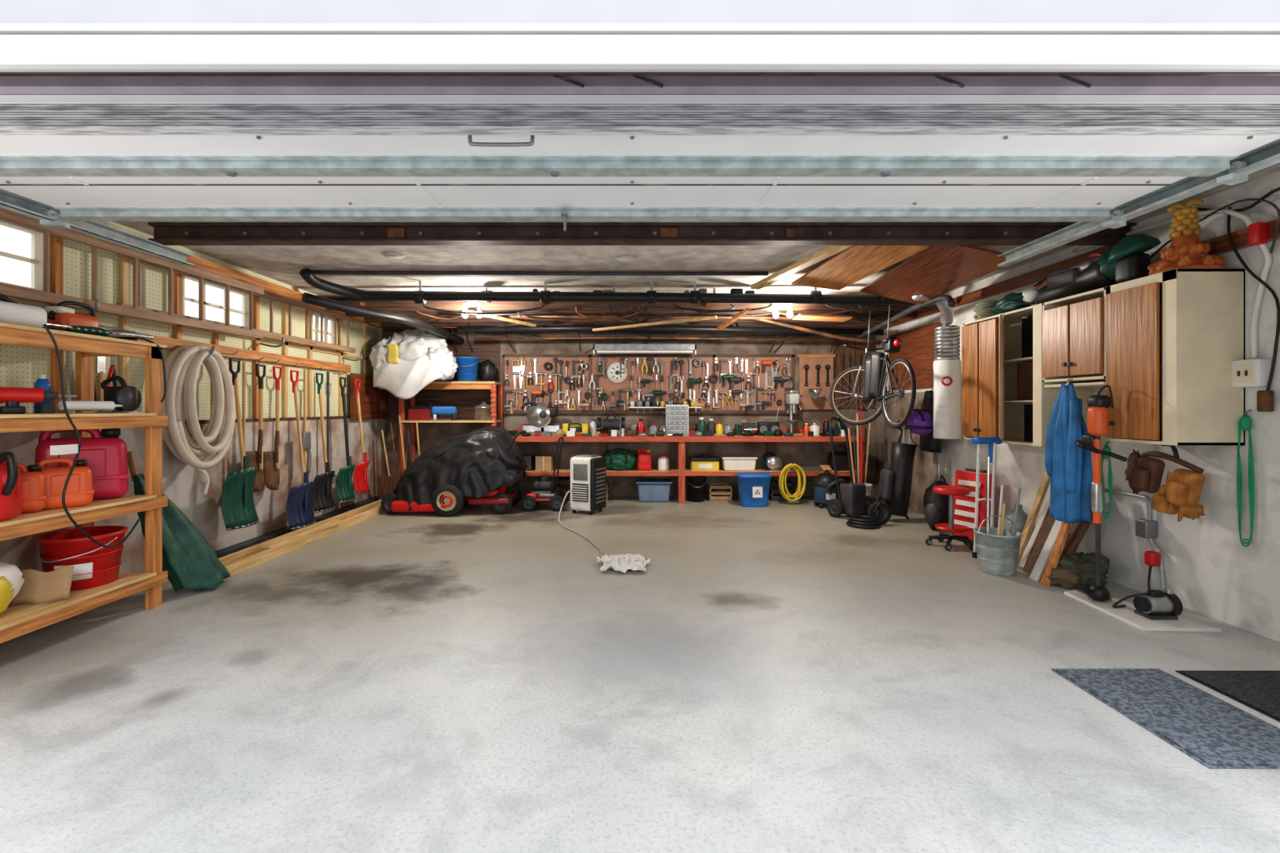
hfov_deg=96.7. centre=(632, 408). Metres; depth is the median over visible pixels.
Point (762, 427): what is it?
radio
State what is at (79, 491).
gas can
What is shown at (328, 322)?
window
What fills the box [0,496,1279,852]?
floor
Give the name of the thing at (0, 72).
wall
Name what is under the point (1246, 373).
electrical box
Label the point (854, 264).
plywood sheet
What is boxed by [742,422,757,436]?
bench vise
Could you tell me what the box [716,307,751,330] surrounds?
batten
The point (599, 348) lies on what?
fluorescent light fixture
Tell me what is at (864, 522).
hose
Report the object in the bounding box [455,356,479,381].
bucket
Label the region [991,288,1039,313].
bag
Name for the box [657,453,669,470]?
plastic jug
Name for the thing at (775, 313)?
light fixture
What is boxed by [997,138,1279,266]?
door track
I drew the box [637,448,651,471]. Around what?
gas can
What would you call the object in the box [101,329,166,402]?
power cord
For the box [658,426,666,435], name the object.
paint can
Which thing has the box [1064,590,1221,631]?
white plywood offcut
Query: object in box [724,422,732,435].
glass jar
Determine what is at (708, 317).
plank
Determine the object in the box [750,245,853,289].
plank
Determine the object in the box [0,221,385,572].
wall
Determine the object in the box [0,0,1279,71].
trim
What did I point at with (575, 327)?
pipe
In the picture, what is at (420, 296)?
drain pipe
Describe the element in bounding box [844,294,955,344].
pipe
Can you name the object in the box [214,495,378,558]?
baseboard
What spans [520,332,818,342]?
pipe
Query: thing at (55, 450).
extension cord
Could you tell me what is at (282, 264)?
ceiling
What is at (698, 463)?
box
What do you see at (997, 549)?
pail
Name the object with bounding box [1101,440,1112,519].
twine
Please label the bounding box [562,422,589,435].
tool case
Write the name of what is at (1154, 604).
pump
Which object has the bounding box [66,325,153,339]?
saw
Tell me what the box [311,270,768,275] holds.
conduit pipe
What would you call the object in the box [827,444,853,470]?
tool bag
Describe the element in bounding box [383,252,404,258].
junction
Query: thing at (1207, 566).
wall
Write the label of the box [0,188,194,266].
door track
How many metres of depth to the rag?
4.62 m
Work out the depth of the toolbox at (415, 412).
7.97 m
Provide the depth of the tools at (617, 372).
8.32 m
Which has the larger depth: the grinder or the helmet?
the grinder
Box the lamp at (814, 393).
[808,387,840,435]
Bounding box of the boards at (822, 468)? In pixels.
[790,465,831,471]
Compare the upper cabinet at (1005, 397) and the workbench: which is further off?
the workbench
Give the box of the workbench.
[505,428,866,502]
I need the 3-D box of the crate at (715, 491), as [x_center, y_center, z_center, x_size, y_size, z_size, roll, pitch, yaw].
[1.240,1.190,8.100,0.340,0.220,0.280,0,0,0]
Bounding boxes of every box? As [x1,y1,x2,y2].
[689,453,719,471]
[719,456,757,471]
[1231,358,1271,387]
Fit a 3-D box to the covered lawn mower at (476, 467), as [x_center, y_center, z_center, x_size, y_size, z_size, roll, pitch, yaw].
[-2.215,0.763,7.274,1.708,1.071,0.993,0,0,0]
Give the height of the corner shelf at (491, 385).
1.670 m
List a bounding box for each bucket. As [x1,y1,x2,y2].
[34,525,128,591]
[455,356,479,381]
[685,475,706,502]
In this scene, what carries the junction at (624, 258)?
attached to the ceiling
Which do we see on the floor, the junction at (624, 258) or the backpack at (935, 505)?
the backpack at (935, 505)
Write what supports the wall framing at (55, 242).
attached to the wall at (20, 366)
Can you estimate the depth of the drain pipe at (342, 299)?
6.26 m
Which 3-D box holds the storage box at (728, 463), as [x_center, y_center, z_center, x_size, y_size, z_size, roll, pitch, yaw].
[1.500,0.780,8.050,0.490,0.188,0.290,0,0,0]
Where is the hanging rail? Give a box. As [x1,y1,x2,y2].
[137,333,351,372]
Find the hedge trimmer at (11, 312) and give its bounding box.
[0,293,133,336]
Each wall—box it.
[0,71,1279,73]
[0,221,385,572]
[382,329,875,496]
[875,170,1279,641]
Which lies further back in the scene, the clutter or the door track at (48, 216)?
the clutter
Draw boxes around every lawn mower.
[381,426,527,516]
[520,436,568,511]
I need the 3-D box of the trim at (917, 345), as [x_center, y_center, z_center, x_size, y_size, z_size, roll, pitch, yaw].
[3.575,0.040,5.495,0.050,2.520,5.790,0,0,0]
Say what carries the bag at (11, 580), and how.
on the wooden shelf unit at (18, 620)
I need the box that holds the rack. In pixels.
[628,401,701,408]
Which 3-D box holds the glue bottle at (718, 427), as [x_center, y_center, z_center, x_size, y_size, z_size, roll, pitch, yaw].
[1.230,0.290,8.050,0.100,0.200,0.100,0,0,0]
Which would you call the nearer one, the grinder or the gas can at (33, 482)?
the gas can at (33, 482)
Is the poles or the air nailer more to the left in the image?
the air nailer
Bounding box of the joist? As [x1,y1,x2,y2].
[327,296,933,328]
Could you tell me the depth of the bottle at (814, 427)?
7.99 m
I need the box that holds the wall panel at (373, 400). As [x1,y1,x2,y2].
[350,373,386,419]
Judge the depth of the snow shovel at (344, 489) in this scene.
6.82 m
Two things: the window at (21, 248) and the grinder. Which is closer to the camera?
the window at (21, 248)
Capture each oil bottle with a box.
[590,418,596,435]
[697,417,706,435]
[706,418,715,435]
[822,418,829,433]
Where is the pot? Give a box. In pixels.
[465,401,491,420]
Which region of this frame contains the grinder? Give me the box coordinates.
[596,413,625,435]
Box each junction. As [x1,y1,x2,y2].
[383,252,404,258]
[617,255,635,262]
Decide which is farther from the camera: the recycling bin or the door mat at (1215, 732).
the recycling bin
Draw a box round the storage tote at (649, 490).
[635,479,672,502]
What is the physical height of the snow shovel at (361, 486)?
1.514 m
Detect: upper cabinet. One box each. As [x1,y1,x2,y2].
[961,302,1093,446]
[1042,287,1106,387]
[1106,268,1244,445]
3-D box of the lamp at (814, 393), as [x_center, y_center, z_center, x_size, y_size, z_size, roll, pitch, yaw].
[2.784,0.051,8.069,0.555,0.678,0.178,0,0,-6]
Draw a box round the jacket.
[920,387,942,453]
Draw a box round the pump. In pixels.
[1111,587,1182,619]
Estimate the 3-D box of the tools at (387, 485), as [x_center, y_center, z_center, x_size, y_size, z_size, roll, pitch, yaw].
[-3.150,0.700,7.783,0.626,1.204,0.140,0,0,0]
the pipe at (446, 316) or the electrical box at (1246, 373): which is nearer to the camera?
the electrical box at (1246, 373)
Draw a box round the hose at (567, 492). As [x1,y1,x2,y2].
[558,489,603,557]
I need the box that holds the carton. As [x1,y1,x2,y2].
[535,455,553,471]
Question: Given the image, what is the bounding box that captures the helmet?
[906,408,933,447]
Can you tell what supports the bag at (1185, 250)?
on the upper cabinet at (1174, 337)
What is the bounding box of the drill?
[0,386,77,413]
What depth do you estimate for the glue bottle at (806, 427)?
7.97 m
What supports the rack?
attached to the perforated hardboard
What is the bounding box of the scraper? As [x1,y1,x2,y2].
[293,366,311,473]
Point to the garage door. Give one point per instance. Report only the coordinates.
(557, 148)
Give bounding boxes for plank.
[592,315,717,331]
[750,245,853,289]
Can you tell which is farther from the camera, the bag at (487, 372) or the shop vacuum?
the bag at (487, 372)
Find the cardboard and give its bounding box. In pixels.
[8,564,74,607]
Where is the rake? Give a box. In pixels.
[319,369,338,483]
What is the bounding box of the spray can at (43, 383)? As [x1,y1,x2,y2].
[34,374,51,413]
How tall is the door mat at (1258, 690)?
0.012 m
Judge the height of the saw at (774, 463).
0.256 m
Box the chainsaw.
[42,301,125,335]
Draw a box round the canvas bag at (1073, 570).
[1046,551,1110,588]
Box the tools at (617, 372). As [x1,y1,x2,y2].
[504,353,860,418]
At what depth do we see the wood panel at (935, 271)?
4.83 m
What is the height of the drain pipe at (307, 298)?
0.200 m
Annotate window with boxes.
[0,220,43,291]
[182,275,248,327]
[312,311,337,351]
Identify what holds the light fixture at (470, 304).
attached to the ceiling
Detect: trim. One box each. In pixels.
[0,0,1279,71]
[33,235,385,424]
[383,328,875,418]
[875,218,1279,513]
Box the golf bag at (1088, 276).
[1033,246,1117,303]
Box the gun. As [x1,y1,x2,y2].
[40,400,122,413]
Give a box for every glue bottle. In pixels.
[715,421,722,434]
[804,422,808,435]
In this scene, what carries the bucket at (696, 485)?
on the floor
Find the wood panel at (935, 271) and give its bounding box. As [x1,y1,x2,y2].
[859,245,1005,304]
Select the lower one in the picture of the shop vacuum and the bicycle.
the shop vacuum
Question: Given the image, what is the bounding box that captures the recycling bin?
[735,472,772,506]
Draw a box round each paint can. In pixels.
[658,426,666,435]
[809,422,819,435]
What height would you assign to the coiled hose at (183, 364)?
1.213 m
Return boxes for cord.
[43,324,141,547]
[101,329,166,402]
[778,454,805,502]
[1236,408,1254,546]
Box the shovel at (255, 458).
[245,356,266,492]
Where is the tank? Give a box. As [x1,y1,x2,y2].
[933,324,961,439]
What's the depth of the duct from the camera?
5.75 m
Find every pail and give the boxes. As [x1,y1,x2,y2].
[859,482,872,497]
[973,457,1022,576]
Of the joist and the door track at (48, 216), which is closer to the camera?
the door track at (48, 216)
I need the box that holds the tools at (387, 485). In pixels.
[377,415,420,500]
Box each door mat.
[1050,668,1279,768]
[1175,670,1279,721]
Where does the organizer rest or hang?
on the workbench
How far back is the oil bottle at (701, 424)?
8.02 m
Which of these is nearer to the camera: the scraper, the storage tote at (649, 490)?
the scraper
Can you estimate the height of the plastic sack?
0.982 m
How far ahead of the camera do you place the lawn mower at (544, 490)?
7.21 m
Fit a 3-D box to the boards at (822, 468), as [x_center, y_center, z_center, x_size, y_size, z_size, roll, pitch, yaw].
[2.485,0.836,7.960,0.570,0.066,0.200,0,0,0]
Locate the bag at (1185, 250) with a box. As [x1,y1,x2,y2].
[1147,199,1225,275]
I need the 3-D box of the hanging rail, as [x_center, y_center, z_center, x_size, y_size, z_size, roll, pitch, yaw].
[-3.620,-0.505,5.525,0.040,0.090,3.550,0,0,0]
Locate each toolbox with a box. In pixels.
[408,401,438,420]
[523,455,533,471]
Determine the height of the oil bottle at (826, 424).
0.240 m
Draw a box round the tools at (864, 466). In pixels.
[848,405,871,484]
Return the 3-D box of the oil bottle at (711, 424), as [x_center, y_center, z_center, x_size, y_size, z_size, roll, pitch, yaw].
[1.120,0.270,8.080,0.110,0.240,0.110,0,0,0]
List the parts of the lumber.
loose strip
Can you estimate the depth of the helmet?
6.21 m
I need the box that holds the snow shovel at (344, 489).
[333,371,355,502]
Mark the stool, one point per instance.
(952, 491)
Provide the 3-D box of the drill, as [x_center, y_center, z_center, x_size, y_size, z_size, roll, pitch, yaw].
[-3.223,-0.040,3.092,0.080,0.140,0.300,0,0,33]
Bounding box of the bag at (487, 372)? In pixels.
[478,359,496,381]
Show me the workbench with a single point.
(680, 471)
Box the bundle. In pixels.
[973,300,999,320]
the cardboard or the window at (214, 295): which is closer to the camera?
the cardboard
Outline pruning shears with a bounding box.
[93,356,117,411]
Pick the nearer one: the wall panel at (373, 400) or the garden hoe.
the garden hoe
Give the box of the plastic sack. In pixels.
[368,328,457,399]
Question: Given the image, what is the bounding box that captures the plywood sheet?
[791,245,928,290]
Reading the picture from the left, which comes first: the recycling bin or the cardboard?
the cardboard
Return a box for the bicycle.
[829,304,915,428]
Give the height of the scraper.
1.195 m
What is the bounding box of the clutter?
[507,419,856,436]
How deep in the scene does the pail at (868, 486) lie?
7.24 m
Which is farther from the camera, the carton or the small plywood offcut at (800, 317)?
the carton
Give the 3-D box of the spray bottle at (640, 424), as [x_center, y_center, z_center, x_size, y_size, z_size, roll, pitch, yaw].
[0.120,0.270,8.080,0.090,0.240,0.090,0,0,0]
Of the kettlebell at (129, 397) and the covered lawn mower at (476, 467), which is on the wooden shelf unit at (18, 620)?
the kettlebell at (129, 397)
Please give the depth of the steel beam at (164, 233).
4.09 m
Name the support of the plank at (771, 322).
attached to the lumber
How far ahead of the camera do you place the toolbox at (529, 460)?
7.93 m
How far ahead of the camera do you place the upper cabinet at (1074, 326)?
4.12 m
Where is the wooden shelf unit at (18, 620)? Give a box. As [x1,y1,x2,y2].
[0,322,168,643]
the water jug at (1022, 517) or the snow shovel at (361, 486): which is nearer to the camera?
the water jug at (1022, 517)
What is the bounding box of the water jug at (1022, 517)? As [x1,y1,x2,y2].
[1003,504,1035,550]
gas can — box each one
[0,451,22,521]
[17,462,47,513]
[34,428,129,499]
[37,457,94,509]
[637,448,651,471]
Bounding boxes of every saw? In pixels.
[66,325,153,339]
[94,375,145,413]
[520,401,559,436]
[761,452,782,471]
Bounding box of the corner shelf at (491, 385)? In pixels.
[379,381,502,475]
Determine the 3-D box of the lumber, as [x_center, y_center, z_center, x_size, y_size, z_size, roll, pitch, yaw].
[0.254,-1.039,7.161,6.401,0.451,2.290,0,0,0]
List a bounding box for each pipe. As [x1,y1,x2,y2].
[299,268,936,305]
[302,292,464,344]
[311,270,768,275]
[332,288,933,307]
[444,315,890,319]
[457,324,884,335]
[473,336,870,342]
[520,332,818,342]
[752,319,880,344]
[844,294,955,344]
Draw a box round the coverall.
[1044,378,1092,523]
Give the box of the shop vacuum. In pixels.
[812,469,846,508]
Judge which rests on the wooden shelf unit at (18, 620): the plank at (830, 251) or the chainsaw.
the chainsaw
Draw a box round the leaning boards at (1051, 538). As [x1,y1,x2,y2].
[1017,471,1093,586]
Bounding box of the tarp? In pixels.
[127,451,230,591]
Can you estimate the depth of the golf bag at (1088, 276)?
4.18 m
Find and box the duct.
[911,293,953,325]
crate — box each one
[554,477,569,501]
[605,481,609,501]
[706,482,733,501]
[768,480,794,501]
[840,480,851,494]
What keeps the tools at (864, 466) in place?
in the pail at (868, 486)
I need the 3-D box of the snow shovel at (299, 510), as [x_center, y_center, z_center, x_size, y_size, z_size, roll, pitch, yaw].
[-3.458,0.373,5.860,0.285,1.674,0.440,0,0,0]
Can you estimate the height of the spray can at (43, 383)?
0.225 m
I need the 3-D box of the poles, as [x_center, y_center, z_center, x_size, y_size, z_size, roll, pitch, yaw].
[3.070,0.775,4.912,0.220,1.051,0.143,0,0,0]
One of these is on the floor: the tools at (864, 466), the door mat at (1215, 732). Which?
the door mat at (1215, 732)
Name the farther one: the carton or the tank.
the carton
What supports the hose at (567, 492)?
on the floor
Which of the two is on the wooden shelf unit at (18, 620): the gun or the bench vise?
the gun
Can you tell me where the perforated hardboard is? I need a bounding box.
[501,354,835,413]
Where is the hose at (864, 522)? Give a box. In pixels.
[845,502,882,528]
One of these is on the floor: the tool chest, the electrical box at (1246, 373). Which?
the tool chest
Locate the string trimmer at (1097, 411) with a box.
[1074,385,1127,601]
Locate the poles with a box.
[971,436,1001,558]
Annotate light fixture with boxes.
[462,301,482,318]
[593,324,696,355]
[773,292,792,318]
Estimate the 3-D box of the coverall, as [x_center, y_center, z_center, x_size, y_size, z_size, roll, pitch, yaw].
[3.077,0.297,4.014,0.199,1.007,0.300,0,0,0]
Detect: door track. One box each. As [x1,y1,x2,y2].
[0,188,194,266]
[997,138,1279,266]
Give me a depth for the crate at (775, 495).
7.96 m
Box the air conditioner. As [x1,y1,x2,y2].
[569,453,605,515]
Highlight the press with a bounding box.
[782,390,802,435]
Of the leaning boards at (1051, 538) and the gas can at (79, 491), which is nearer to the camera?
the gas can at (79, 491)
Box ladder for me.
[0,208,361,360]
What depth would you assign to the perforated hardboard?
8.36 m
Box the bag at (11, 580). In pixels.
[0,561,24,615]
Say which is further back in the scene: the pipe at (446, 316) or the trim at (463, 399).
the trim at (463, 399)
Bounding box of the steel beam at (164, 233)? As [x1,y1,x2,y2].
[147,222,1136,245]
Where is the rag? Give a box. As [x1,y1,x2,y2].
[595,553,650,573]
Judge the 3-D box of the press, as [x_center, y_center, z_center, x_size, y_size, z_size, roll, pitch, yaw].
[2.287,0.068,8.100,0.214,0.645,0.280,0,0,0]
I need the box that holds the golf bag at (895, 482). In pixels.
[860,417,915,524]
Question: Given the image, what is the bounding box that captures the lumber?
[415,288,938,352]
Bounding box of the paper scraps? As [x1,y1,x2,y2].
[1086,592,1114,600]
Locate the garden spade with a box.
[262,359,282,489]
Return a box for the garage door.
[0,74,1279,231]
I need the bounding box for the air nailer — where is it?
[428,405,459,420]
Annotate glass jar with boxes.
[648,423,657,435]
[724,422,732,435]
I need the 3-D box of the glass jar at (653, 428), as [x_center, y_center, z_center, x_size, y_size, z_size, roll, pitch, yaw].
[0.300,0.305,8.060,0.120,0.170,0.120,0,0,0]
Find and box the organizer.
[665,404,688,435]
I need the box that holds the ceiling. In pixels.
[0,73,1279,297]
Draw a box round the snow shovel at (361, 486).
[347,373,370,494]
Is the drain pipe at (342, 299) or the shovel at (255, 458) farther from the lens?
the drain pipe at (342, 299)
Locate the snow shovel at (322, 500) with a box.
[308,366,335,513]
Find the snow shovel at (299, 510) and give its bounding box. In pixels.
[282,363,315,530]
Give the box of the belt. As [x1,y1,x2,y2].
[1124,444,1204,521]
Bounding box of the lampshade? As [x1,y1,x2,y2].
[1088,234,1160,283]
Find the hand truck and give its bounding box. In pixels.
[826,417,866,519]
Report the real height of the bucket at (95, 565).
0.310 m
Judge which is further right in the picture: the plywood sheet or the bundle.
the bundle
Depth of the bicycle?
6.19 m
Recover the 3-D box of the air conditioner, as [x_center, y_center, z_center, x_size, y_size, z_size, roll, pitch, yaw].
[-0.554,0.943,7.089,0.360,0.715,0.354,0,0,26]
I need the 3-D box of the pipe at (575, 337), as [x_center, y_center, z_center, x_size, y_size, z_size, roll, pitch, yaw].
[0.550,-0.960,7.900,5.500,0.080,0.040,0,0,0]
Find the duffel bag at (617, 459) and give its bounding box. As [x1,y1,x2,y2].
[602,448,637,470]
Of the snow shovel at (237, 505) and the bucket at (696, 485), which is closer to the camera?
the snow shovel at (237, 505)
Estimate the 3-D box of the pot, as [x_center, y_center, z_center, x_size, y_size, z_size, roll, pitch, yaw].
[-2.139,0.040,8.073,0.369,0.260,0.280,0,0,30]
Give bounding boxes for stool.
[924,484,973,551]
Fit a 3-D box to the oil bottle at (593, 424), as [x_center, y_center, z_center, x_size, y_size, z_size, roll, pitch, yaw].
[-0.550,0.270,8.080,0.100,0.240,0.100,0,0,0]
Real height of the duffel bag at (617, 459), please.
0.309 m
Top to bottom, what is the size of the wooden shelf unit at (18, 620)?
1.720 m
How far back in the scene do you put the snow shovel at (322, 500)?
6.31 m
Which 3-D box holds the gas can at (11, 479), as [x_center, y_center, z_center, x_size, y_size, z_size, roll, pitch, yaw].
[-3.270,0.336,2.800,0.370,0.448,0.370,0,0,44]
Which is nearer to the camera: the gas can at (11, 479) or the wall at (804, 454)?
the gas can at (11, 479)
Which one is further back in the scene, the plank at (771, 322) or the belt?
the plank at (771, 322)
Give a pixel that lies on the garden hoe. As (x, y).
(243, 362)
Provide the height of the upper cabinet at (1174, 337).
1.040 m
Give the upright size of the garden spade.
1.284 m
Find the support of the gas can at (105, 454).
on the wooden shelf unit at (18, 620)
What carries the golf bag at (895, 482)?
on the floor
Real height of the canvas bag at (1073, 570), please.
0.243 m
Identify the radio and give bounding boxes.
[756,408,779,435]
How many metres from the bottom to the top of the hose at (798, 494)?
0.631 m
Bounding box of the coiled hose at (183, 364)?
[162,344,235,494]
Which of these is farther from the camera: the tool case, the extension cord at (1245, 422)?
the tool case
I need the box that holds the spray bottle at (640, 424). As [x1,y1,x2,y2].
[637,418,644,433]
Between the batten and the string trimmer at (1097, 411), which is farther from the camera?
the batten
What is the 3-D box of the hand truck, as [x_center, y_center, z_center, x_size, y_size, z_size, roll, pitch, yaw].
[2.577,0.702,6.862,0.396,1.195,0.416,0,0,-29]
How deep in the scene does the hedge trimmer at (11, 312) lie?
2.99 m
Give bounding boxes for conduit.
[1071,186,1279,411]
[1104,488,1166,591]
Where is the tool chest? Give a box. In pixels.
[954,468,995,540]
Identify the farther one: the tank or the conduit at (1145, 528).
the tank
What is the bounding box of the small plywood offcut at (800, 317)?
[792,314,853,322]
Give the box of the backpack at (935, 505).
[923,474,948,529]
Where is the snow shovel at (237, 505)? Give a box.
[220,351,259,530]
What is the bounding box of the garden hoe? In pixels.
[238,359,257,483]

